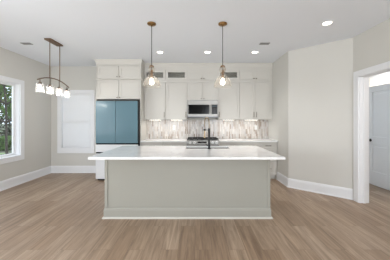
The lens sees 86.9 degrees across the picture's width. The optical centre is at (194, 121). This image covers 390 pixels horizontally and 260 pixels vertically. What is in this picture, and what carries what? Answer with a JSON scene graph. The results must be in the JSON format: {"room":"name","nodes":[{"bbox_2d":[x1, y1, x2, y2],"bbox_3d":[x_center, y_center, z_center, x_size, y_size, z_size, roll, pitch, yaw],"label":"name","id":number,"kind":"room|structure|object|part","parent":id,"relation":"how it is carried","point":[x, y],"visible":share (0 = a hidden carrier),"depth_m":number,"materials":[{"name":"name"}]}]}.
{"room":"kitchen","nodes":[
{"label":"kitchen","id":0,"kind":"room"},
{"bbox_2d":[0,47,50,180],"bbox_3d":[-3.915,-0.050,0.250,0.150,2.840,10.800,0,0,0],"label":"wall","id":1,"kind":"structure","parent":0,"point":[37,102],"depth_m":4.85,"materials":[{"name":"beige paint"}]},
{"bbox_2d":[0,75,23,164],"bbox_3d":[-3.895,-0.033,3.908,0.190,1.755,1.415,0,0,0],"label":"window","id":2,"kind":"structure","parent":1,"relation":"in","point":[17,154],"depth_m":4.50,"materials":[{"name":"white wood"}]},
{"bbox_3d":[-3.942,-0.037,3.908,0.035,1.541,1.191,0,0,0],"label":"sash","id":3,"kind":"part","parent":2,"relation":"part of","materials":[{"name":"white wood"}]},
{"bbox_3d":[-3.895,0.738,3.908,0.190,0.017,1.215,0,0,0],"label":"sill","id":4,"kind":"part","parent":2,"relation":"part of","materials":[{"name":"white wood"}]},
{"bbox_2d":[0,166,50,190],"bbox_3d":[-3.827,1.276,0.250,0.026,0.188,10.500,0,0,0],"label":"baseboard","id":5,"kind":"structure","parent":1,"relation":"attached to","point":[5,184],"depth_m":4.59,"materials":[{"name":"white wood"}]},
{"bbox_2d":[51,66,267,165],"bbox_3d":[-0.885,-0.050,5.569,5.910,2.840,0.162,0,0,0],"label":"wall","id":6,"kind":"structure","parent":0,"point":[156,129],"depth_m":5.49,"materials":[{"name":"paint"}]},
{"bbox_2d":[51,166,95,172],"bbox_3d":[-3.090,1.276,5.487,1.500,0.188,0.026,0,0,0],"label":"baseboard","id":7,"kind":"structure","parent":6,"relation":"attached to","point":[54,169],"depth_m":5.48,"materials":[{"name":"white wood"}]},
{"bbox_2d":[57,90,94,152],"bbox_3d":[-3.170,0.003,5.564,0.990,1.685,0.172,0,0,0],"label":"window","id":8,"kind":"structure","parent":6,"relation":"in","point":[60,149],"depth_m":5.48,"materials":[{"name":"white wood"}]},
{"bbox_2d":[62,94,90,147],"bbox_3d":[-3.170,-0.020,5.526,0.760,1.434,0.039,0,0,0],"label":"window blind","id":9,"kind":"object","parent":8,"relation":"attached to","point":[76,122],"visible":0.87,"depth_m":5.53,"materials":[{"name":"white fabric"}]},
{"bbox_2d":[97,80,139,99],"bbox_3d":[-1.808,-0.757,5.176,1.011,0.453,0.646,0,0,0],"label":"upper cabinet","id":10,"kind":"object","parent":6,"relation":"attached to","point":[106,89],"visible":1,"depth_m":4.89,"materials":[{"name":"white wood"}]},
{"bbox_3d":[-2.062,-0.757,4.889,0.498,0.447,0.020,0,0,0],"label":"door","id":11,"kind":"part","parent":10,"relation":"part of","materials":[{"name":"beige wood"}]},
{"bbox_2d":[95,78,144,81],"bbox_3d":[-1.808,-1.005,5.179,1.095,0.037,0.639,0,0,0],"label":"trim","id":12,"kind":"structure","parent":10,"relation":"attached to","point":[95,78],"depth_m":4.87,"materials":[{"name":"beige wood"}]},
{"bbox_3d":[-1.555,-0.757,4.889,0.498,0.447,0.020,0,0,0],"label":"door","id":13,"kind":"part","parent":10,"relation":"part of","materials":[{"name":"white wood"}]},
{"bbox_2d":[97,66,139,77],"bbox_3d":[-1.808,-1.173,5.176,1.011,0.293,0.646,0,0,0],"label":"upper cabinet","id":14,"kind":"object","parent":6,"relation":"attached to","point":[102,71],"visible":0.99,"depth_m":4.89,"materials":[{"name":"white wood"}]},
{"bbox_3d":[-2.062,-1.173,4.889,0.498,0.287,0.020,0,0,0],"label":"door","id":15,"kind":"part","parent":14,"relation":"part of","materials":[{"name":"white wood"}]},
{"bbox_3d":[-1.555,-1.173,4.889,0.498,0.287,0.020,0,0,0],"label":"door","id":16,"kind":"part","parent":14,"relation":"part of","materials":[{"name":"white wood"}]},
{"bbox_2d":[94,59,272,68],"bbox_3d":[-0.210,-1.395,5.173,4.318,0.146,0.653,0,0,0],"label":"trim","id":17,"kind":"structure","parent":14,"relation":"attached to","point":[99,62],"depth_m":5.16,"materials":[{"name":"white wood"}]},
{"bbox_2d":[144,83,165,119],"bbox_3d":[-1.008,-0.515,5.316,0.538,0.928,0.366,0,0,0],"label":"upper cabinet","id":18,"kind":"object","parent":6,"relation":"attached to","point":[155,94],"visible":1,"depth_m":5.18,"materials":[{"name":"white wood"}]},
{"bbox_2d":[144,80,269,82],"bbox_3d":[0.308,-1.010,5.202,3.173,0.057,0.036,0,0,0],"label":"trim","id":19,"kind":"structure","parent":18,"relation":"attached to","point":[146,81],"depth_m":5.18,"materials":[{"name":"beige wood"}]},
{"bbox_2d":[144,70,165,79],"bbox_3d":[-1.008,-1.167,5.334,0.538,0.253,0.330,0,0,0],"label":"upper cabinet","id":20,"kind":"object","parent":6,"relation":"attached to","point":[157,74],"visible":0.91,"depth_m":5.17,"materials":[{"name":"white wood"}]},
{"bbox_3d":[-1.008,-1.167,5.493,0.538,0.253,0.012,0,0,0],"label":"panel","id":21,"kind":"part","parent":20,"relation":"part of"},
{"bbox_2d":[166,70,186,79],"bbox_3d":[-0.467,-1.167,5.334,0.540,0.253,0.330,0,0,0],"label":"upper cabinet","id":22,"kind":"object","parent":6,"relation":"attached to","point":[170,74],"visible":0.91,"depth_m":5.17,"materials":[{"name":"white wood"}]},
{"bbox_3d":[-0.467,-1.167,5.493,0.540,0.253,0.012,0,0,0],"label":"panel","id":23,"kind":"part","parent":22,"relation":"part of","materials":[{"name":"grey glass"}]},
{"bbox_2d":[166,83,187,119],"bbox_3d":[-0.467,-0.515,5.316,0.540,0.928,0.366,0,0,0],"label":"upper cabinet","id":24,"kind":"object","parent":6,"relation":"attached to","point":[176,93],"visible":1,"depth_m":5.18,"materials":[{"name":"white wood"}]},
{"bbox_2d":[187,83,217,99],"bbox_3d":[0.191,-0.757,5.321,0.771,0.443,0.356,0,0,0],"label":"upper cabinet","id":25,"kind":"object","parent":6,"relation":"attached to","point":[195,91],"visible":0.89,"depth_m":5.18,"materials":[{"name":"white wood"}]},
{"bbox_3d":[-0.003,-0.757,5.179,0.378,0.437,0.020,0,0,0],"label":"door","id":26,"kind":"part","parent":25,"relation":"part of","materials":[{"name":"white wood"}]},
{"bbox_2d":[187,100,217,117],"bbox_3d":[0.190,-0.312,5.266,0.756,0.440,0.440,0,0,0],"label":"microwave","id":27,"kind":"object","parent":25,"relation":"attached to","point":[195,108],"visible":1,"depth_m":5.09,"materials":[{"name":"metal"}]},
{"bbox_3d":[0.102,-0.280,5.104,0.580,0.289,0.031,0,0,0],"label":"door","id":28,"kind":"part","parent":27,"relation":"part of","materials":[{"name":"black glass"}]},
{"bbox_3d":[0.481,-0.280,5.104,0.174,0.289,0.031,0,0,0],"label":"control panel","id":29,"kind":"part","parent":27,"relation":"part of","materials":[{"name":"black glass"}]},
{"bbox_3d":[0.384,-0.757,5.179,0.378,0.437,0.020,0,0,0],"label":"door","id":30,"kind":"part","parent":25,"relation":"part of","materials":[{"name":"white wood"}]},
{"bbox_2d":[187,70,217,79],"bbox_3d":[0.191,-1.167,5.321,0.771,0.253,0.356,0,0,0],"label":"upper cabinet","id":31,"kind":"object","parent":6,"relation":"attached to","point":[191,74],"visible":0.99,"depth_m":5.17,"materials":[{"name":"white wood"}]},
{"bbox_3d":[-0.003,-1.167,5.179,0.378,0.247,0.020,0,0,0],"label":"door","id":32,"kind":"part","parent":31,"relation":"part of","materials":[{"name":"white wood"}]},
{"bbox_2d":[144,69,271,69],"bbox_3d":[0.336,-1.309,5.204,3.227,0.026,0.033,0,0,0],"label":"trim","id":33,"kind":"structure","parent":31,"relation":"attached to","point":[144,69],"depth_m":5.19,"materials":[{"name":"white wood"}]},
{"bbox_3d":[0.384,-1.167,5.179,0.378,0.247,0.020,0,0,0],"label":"door","id":34,"kind":"part","parent":31,"relation":"part of","materials":[{"name":"white wood"}]},
{"bbox_2d":[217,83,238,119],"bbox_3d":[0.847,-0.515,5.316,0.538,0.928,0.366,0,0,0],"label":"upper cabinet","id":35,"kind":"object","parent":6,"relation":"attached to","point":[228,93],"visible":0.98,"depth_m":5.18,"materials":[{"name":"white wood"}]},
{"bbox_2d":[218,70,238,79],"bbox_3d":[0.847,-1.167,5.334,0.538,0.253,0.330,0,0,0],"label":"upper cabinet","id":36,"kind":"object","parent":6,"relation":"attached to","point":[228,74],"visible":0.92,"depth_m":5.17,"materials":[{"name":"beige wood"}]},
{"bbox_3d":[0.847,-1.167,5.493,0.538,0.253,0.012,0,0,0],"label":"panel","id":37,"kind":"part","parent":36,"relation":"part of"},
{"bbox_2d":[239,83,269,119],"bbox_3d":[1.506,-0.515,5.316,0.776,0.928,0.366,0,0,0],"label":"upper cabinet","id":38,"kind":"object","parent":6,"relation":"attached to","point":[254,98],"visible":0.99,"depth_m":5.18,"materials":[{"name":"white wood"}]},
{"bbox_3d":[1.312,-0.515,5.179,0.380,0.922,0.020,0,0,0],"label":"door","id":39,"kind":"part","parent":38,"relation":"part of","materials":[{"name":"white wood"}]},
{"bbox_3d":[1.700,-0.515,5.179,0.380,0.922,0.020,0,0,0],"label":"door","id":40,"kind":"part","parent":38,"relation":"part of","materials":[{"name":"white wood"}]},
{"bbox_2d":[270,70,271,119],"bbox_3d":[1.923,-0.672,5.342,0.054,1.245,0.314,0,0,0],"label":"trim","id":41,"kind":"structure","parent":38,"relation":"attached to","point":[270,70],"depth_m":5.18,"materials":[{"name":"white wood"}]},
{"bbox_2d":[239,70,269,79],"bbox_3d":[1.506,-1.167,5.321,0.776,0.253,0.356,0,0,0],"label":"upper cabinet","id":42,"kind":"object","parent":6,"relation":"attached to","point":[243,74],"visible":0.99,"depth_m":5.17,"materials":[{"name":"white wood"}]},
{"bbox_3d":[1.312,-1.167,5.179,0.380,0.247,0.020,0,0,0],"label":"door","id":43,"kind":"part","parent":42,"relation":"part of","materials":[{"name":"beige wood"}]},
{"bbox_3d":[1.700,-1.167,5.179,0.380,0.247,0.020,0,0,0],"label":"door","id":44,"kind":"part","parent":42,"relation":"part of","materials":[{"name":"beige wood"}]},
{"bbox_2d":[0,173,389,259],"bbox_3d":[0.680,1.430,0.250,9.340,0.120,10.800,0,0,0],"label":"floor","id":45,"kind":"structure","parent":0,"point":[52,216],"depth_m":2.59,"materials":[{"name":"brown wood"}]},
{"bbox_2d":[96,66,98,99],"bbox_3d":[-2.325,0.025,5.189,0.020,2.690,0.619,0,0,0],"label":"end panel","id":46,"kind":"object","parent":45,"relation":"on","point":[96,66],"visible":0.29,"depth_m":4.88,"materials":[{"name":"beige wood"}]},
{"bbox_2d":[96,100,139,179],"bbox_3d":[-1.798,0.432,5.110,0.987,1.876,0.720,0,0,0],"label":"refrigerator","id":47,"kind":"object","parent":45,"relation":"on","point":[117,121],"visible":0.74,"depth_m":4.75,"materials":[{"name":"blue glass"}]},
{"bbox_3d":[-1.808,1.032,4.782,0.967,0.586,0.065,0,0,0],"label":"freezer drawer","id":48,"kind":"part","parent":47,"relation":"part of","materials":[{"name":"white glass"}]},
{"bbox_3d":[-2.066,0.016,4.782,0.453,0.972,0.065,0,0,0],"label":"door","id":49,"kind":"part","parent":47,"relation":"part of","materials":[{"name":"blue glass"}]},
{"bbox_3d":[-1.808,0.619,4.782,0.967,0.172,0.065,0,0,0],"label":"drawer","id":50,"kind":"part","parent":47,"relation":"part of","materials":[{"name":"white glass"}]},
{"bbox_3d":[-1.578,0.016,4.782,0.506,0.972,0.065,0,0,0],"label":"door","id":51,"kind":"part","parent":47,"relation":"part of","materials":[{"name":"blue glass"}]},
{"bbox_2d":[140,66,146,145],"bbox_3d":[-1.291,0.025,5.189,0.022,2.690,0.619,0,0,0],"label":"end panel","id":52,"kind":"object","parent":45,"relation":"on","point":[143,123],"visible":0.5,"depth_m":5.02,"materials":[{"name":"white wood"}]},
{"bbox_2d":[141,142,163,145],"bbox_3d":[-1.010,0.928,5.163,0.535,0.883,0.670,0,0,0],"label":"base cabinet","id":53,"kind":"object","parent":45,"relation":"on","point":[142,143],"visible":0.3,"depth_m":4.88,"materials":[{"name":"white wood"}]},
{"bbox_2d":[141,139,186,141],"bbox_3d":[-0.739,0.470,5.163,1.080,0.030,0.647,0,0,0],"label":"countertop","id":54,"kind":"structure","parent":53,"relation":"on","point":[145,140],"depth_m":4.93,"materials":[{"name":"white stone"}]},
{"bbox_2d":[164,142,186,145],"bbox_3d":[-0.470,0.928,5.163,0.539,0.883,0.670,0,0,0],"label":"base cabinet","id":55,"kind":"object","parent":45,"relation":"on","point":[165,143],"visible":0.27,"depth_m":4.88,"materials":[{"name":"white wood"}]},
{"bbox_2d":[102,160,272,218],"bbox_3d":[-0.106,0.928,3.366,2.405,0.884,0.950,0,0,0],"label":"kitchen island","id":56,"kind":"object","parent":45,"relation":"on","point":[134,189],"visible":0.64,"depth_m":2.92,"materials":[{"name":"beige wood"}]},
{"bbox_3d":[-1.259,0.856,2.934,0.040,0.739,0.042,0,0,0],"label":"corner trim","id":57,"kind":"part","parent":56,"relation":"part of","materials":[{"name":"beige wood"}]},
{"bbox_2d":[88,146,284,159],"bbox_3d":[-0.105,0.470,3.244,2.512,0.030,1.252,0,0,0],"label":"island countertop","id":58,"kind":"structure","parent":56,"relation":"on","point":[122,152],"depth_m":2.93,"materials":[{"name":"white stone"}]},
{"bbox_2d":[186,148,227,148],"bbox_3d":[0.218,0.578,3.630,0.775,0.184,0.344,0,0,0],"label":"sink","id":59,"kind":"object","parent":58,"relation":"in","point":[186,148],"visible":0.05,"depth_m":3.79,"materials":[{"name":"silver metal"}]},
{"bbox_2d":[203,117,210,148],"bbox_3d":[0.205,0.187,3.510,0.087,0.535,0.231,0,0,-9],"label":"kitchen faucet","id":60,"kind":"object","parent":58,"relation":"on","point":[204,129],"visible":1,"depth_m":3.41,"materials":[{"name":"black metal"}]},
{"bbox_3d":[-0.106,1.359,3.356,2.405,0.022,0.929,0,0,0],"label":"shoe moulding","id":61,"kind":"part","parent":56,"relation":"part of","materials":[{"name":"white wood"}]},
{"bbox_3d":[-0.106,1.298,3.365,2.369,0.145,0.911,0,0,0],"label":"baseboard","id":62,"kind":"part","parent":56,"relation":"part of","materials":[{"name":"beige wood"}]},
{"bbox_3d":[1.046,0.856,2.934,0.040,0.739,0.042,0,0,0],"label":"corner trim","id":63,"kind":"part","parent":56,"relation":"part of","materials":[{"name":"beige wood"}]},
{"bbox_2d":[187,137,219,145],"bbox_3d":[0.189,0.890,5.112,0.765,0.960,0.747,0,0,0],"label":"gas range","id":64,"kind":"object","parent":45,"relation":"on","point":[191,141],"visible":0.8,"depth_m":4.80,"materials":[{"name":"silver metal"}]},
{"bbox_3d":[0.189,0.495,4.820,0.765,0.100,0.059,0,0,0],"label":"control panel","id":65,"kind":"part","parent":64,"relation":"part of","materials":[{"name":"silver metal"}]},
{"bbox_2d":[219,142,241,145],"bbox_3d":[0.848,0.928,5.163,0.539,0.883,0.670,0,0,0],"label":"base cabinet","id":66,"kind":"object","parent":45,"relation":"on","point":[221,143],"visible":0.21,"depth_m":4.88,"materials":[{"name":"white wood"}]},
{"bbox_2d":[219,139,277,141],"bbox_3d":[1.262,0.470,5.163,1.373,0.030,0.647,0,0,0],"label":"countertop","id":67,"kind":"structure","parent":66,"relation":"on","point":[220,140],"depth_m":4.93,"materials":[{"name":"white stone"}]},
{"bbox_2d":[242,142,275,178],"bbox_3d":[1.522,0.928,5.163,0.804,0.883,0.670,0,0,0],"label":"base cabinet","id":68,"kind":"object","parent":45,"relation":"on","point":[270,146],"visible":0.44,"depth_m":4.88,"materials":[{"name":"white wood"}]},
{"bbox_3d":[1.522,0.572,4.874,0.798,0.147,0.020,0,0,0],"label":"drawer","id":69,"kind":"part","parent":68,"relation":"part of","materials":[{"name":"white wood"}]},
{"bbox_3d":[1.522,0.802,4.874,0.798,0.295,0.020,0,0,0],"label":"drawer","id":70,"kind":"part","parent":68,"relation":"part of","materials":[{"name":"white wood"}]},
{"bbox_3d":[1.522,1.110,4.874,0.798,0.300,0.020,0,0,0],"label":"drawer","id":71,"kind":"part","parent":68,"relation":"part of","materials":[{"name":"white wood"}]},
{"bbox_2d":[0,0,389,65],"bbox_3d":[-0.540,-1.530,0.250,6.900,0.120,10.800,0,0,0],"label":"ceiling","id":72,"kind":"structure","parent":0,"point":[87,31],"depth_m":3.22,"materials":[{"name":"white paint"}]},
{"bbox_2d":[37,38,68,94],"bbox_3d":[-2.600,-0.984,3.825,0.120,0.972,0.858,0,0,0],"label":"linear chandelier","id":73,"kind":"object","parent":72,"relation":"hanging from","point":[49,40],"visible":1,"depth_m":3.72,"materials":[{"name":"brown metal"}]},
{"bbox_3d":[-2.600,-1.115,3.690,0.013,0.670,0.014,0,0,0],"label":"rod","id":74,"kind":"part","parent":73,"relation":"part of","materials":[{"name":"brown metal"}]},
{"bbox_3d":[-2.600,-0.743,3.825,0.019,0.113,0.858,0,0,0],"label":"arm","id":75,"kind":"part","parent":73,"relation":"part of","materials":[{"name":"brown metal"}]},
{"bbox_3d":[-2.600,-1.115,3.960,0.013,0.670,0.014,0,0,0],"label":"rod","id":76,"kind":"part","parent":73,"relation":"part of","materials":[{"name":"brown metal"}]},
{"bbox_2d":[142,21,160,86],"bbox_3d":[-0.650,-0.995,3.090,0.268,0.950,0.268,0,0,0],"label":"pendant light","id":77,"kind":"object","parent":72,"relation":"hanging from","point":[152,24],"visible":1,"depth_m":3.08,"materials":[{"name":"gold metal"}]},
{"bbox_3d":[-0.650,-1.103,3.090,0.009,0.665,0.010,0,0,0],"label":"stem","id":78,"kind":"part","parent":77,"relation":"part of","materials":[{"name":"black metal"}]},
{"bbox_2d":[214,21,226,84],"bbox_3d":[0.415,-0.995,3.090,0.268,0.950,0.268,0,0,0],"label":"pendant light","id":79,"kind":"object","parent":72,"relation":"hanging from","point":[222,24],"visible":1,"depth_m":3.08,"materials":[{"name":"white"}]},
{"bbox_3d":[0.415,-1.103,3.090,0.009,0.665,0.010,0,0,0],"label":"stem","id":80,"kind":"part","parent":79,"relation":"part of","materials":[{"name":"metal"}]},
{"bbox_2d":[321,20,333,25],"bbox_3d":[1.970,-1.465,3.070,0.160,0.008,0.160,0,0,0],"label":"recessed light","id":81,"kind":"object","parent":72,"relation":"in","point":[328,22],"visible":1,"depth_m":3.06,"materials":[{"name":"white"}]},
{"bbox_2d":[268,53,286,176],"bbox_3d":[2.010,-0.050,4.925,0.120,2.840,1.150,0,0,0],"label":"wall","id":82,"kind":"structure","parent":0,"point":[277,127],"depth_m":4.70,"materials":[{"name":"beige paint"}]},
{"bbox_2d":[275,142,276,178],"bbox_3d":[1.938,0.928,5.191,0.023,0.883,0.613,0,0,0],"label":"trim","id":83,"kind":"structure","parent":82,"relation":"attached to","point":[276,142],"depth_m":4.88,"materials":[{"name":"white wood"}]},
{"bbox_2d":[277,172,287,186],"bbox_3d":[1.937,1.276,4.574,0.026,0.188,0.572,0,0,0],"label":"baseboard","id":84,"kind":"structure","parent":82,"relation":"attached to","point":[281,178],"depth_m":4.55,"materials":[{"name":"white wood"}]},
{"bbox_2d":[287,38,352,188],"bbox_3d":[2.426,-0.050,3.975,1.212,2.840,0.128,0,0,39],"label":"wall","id":85,"kind":"structure","parent":0,"point":[319,77],"depth_m":3.92,"materials":[{"name":"beige paint"}]},
{"bbox_2d":[288,178,352,199],"bbox_3d":[2.347,1.276,3.949,1.084,0.188,0.026,0,0,40],"label":"baseboard","id":86,"kind":"structure","parent":85,"relation":"attached to","point":[347,193],"depth_m":3.90,"materials":[{"name":"white wood"}]},
{"bbox_2d":[353,18,389,71],"bbox_3d":[2.840,-0.050,-0.770,0.140,2.840,8.760,0,0,0],"label":"wall","id":87,"kind":"structure","parent":0,"point":[371,47],"depth_m":3.21,"materials":[{"name":"beige paint"}]},
{"bbox_2d":[353,61,389,202],"bbox_3d":[2.840,0.258,3.042,0.188,2.225,1.065,0,0,0],"label":"door frame","id":88,"kind":"structure","parent":87,"relation":"in","point":[361,77],"depth_m":3.46,"materials":[{"name":"white wood"}]},
{"bbox_2d":[369,78,389,86],"bbox_3d":[4.130,0.150,5.135,2.440,2.440,0.130,0,0,0],"label":"wall","id":89,"kind":"structure","parent":0,"point":[372,81],"depth_m":5.07,"materials":[{"name":"white paint"}]},
{"bbox_2d":[369,72,389,77],"bbox_3d":[4.130,-1.130,3.125,2.440,0.120,4.150,0,0,0],"label":"ceiling","id":90,"kind":"structure","parent":0,"point":[387,74],"depth_m":4.90,"materials":[{"name":"white paint"}]},
{"bbox_3d":[4.460,0.150,3.620,1.480,2.440,0.120,0,0,0],"label":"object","id":91,"kind":"structure","parent":0,"visible":0},
{"bbox_2d":[369,83,389,190],"bbox_3d":[3.800,0.301,4.125,0.124,2.113,0.850,0,0,0],"label":"door","id":92,"kind":"structure","parent":91,"relation":"in","point":[379,95],"depth_m":4.27,"materials":[{"name":"white wood"}]},
{"label":"outside","id":93,"kind":"structure","parent":0,"visible":0},
{"bbox_2d":[0,124,11,154],"bbox_3d":[-77.000,1.895,62.500,146.000,0.150,175.000,0,0,0],"label":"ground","id":94,"kind":"structure","parent":93,"point":[2,152],"depth_m":12.93,"materials":[{"name":"green plant"}]},
{"bbox_2d":[0,84,11,153],"bbox_3d":[-8.984,-2.088,9.868,3.202,7.820,3.086,0,0,44],"label":"tree","id":95,"kind":"object","parent":94,"relation":"on","point":[5,103],"visible":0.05,"depth_m":9.72,"materials":[{"name":"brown plant"}]},
{"bbox_2d":[0,85,11,118],"bbox_3d":[-15.027,-3.685,15.873,4.628,11.011,4.448,0,0,0],"label":"tree","id":96,"kind":"object","parent":94,"relation":"on","point":[9,106],"visible":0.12,"depth_m":15.32,"materials":[{"name":"green plant"}]},
{"bbox_2d":[0,135,11,149],"bbox_3d":[-12.231,1.377,13.294,2.298,1.016,2.081,0,0,0],"label":"bush","id":97,"kind":"object","parent":94,"relation":"on","point":[2,139],"visible":0.43,"depth_m":12.93,"materials":[{"name":"green plant"}]},
{"bbox_2d":[0,110,11,128],"bbox_3d":[-42.310,-0.202,43.434,30.457,6.200,6.346,0,0,-44],"label":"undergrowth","id":98,"kind":"object","parent":94,"relation":"on","point":[3,116],"visible":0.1,"depth_m":44.22,"materials":[{"name":"green plant"}]},
{"bbox_2d":[1,127,11,135],"bbox_3d":[-20.373,1.236,23.700,3.028,1.337,2.733,0,0,33],"label":"bush","id":99,"kind":"object","parent":94,"relation":"on","point":[9,129],"visible":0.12,"depth_m":23.20,"materials":[{"name":"green plant"}]}
]}

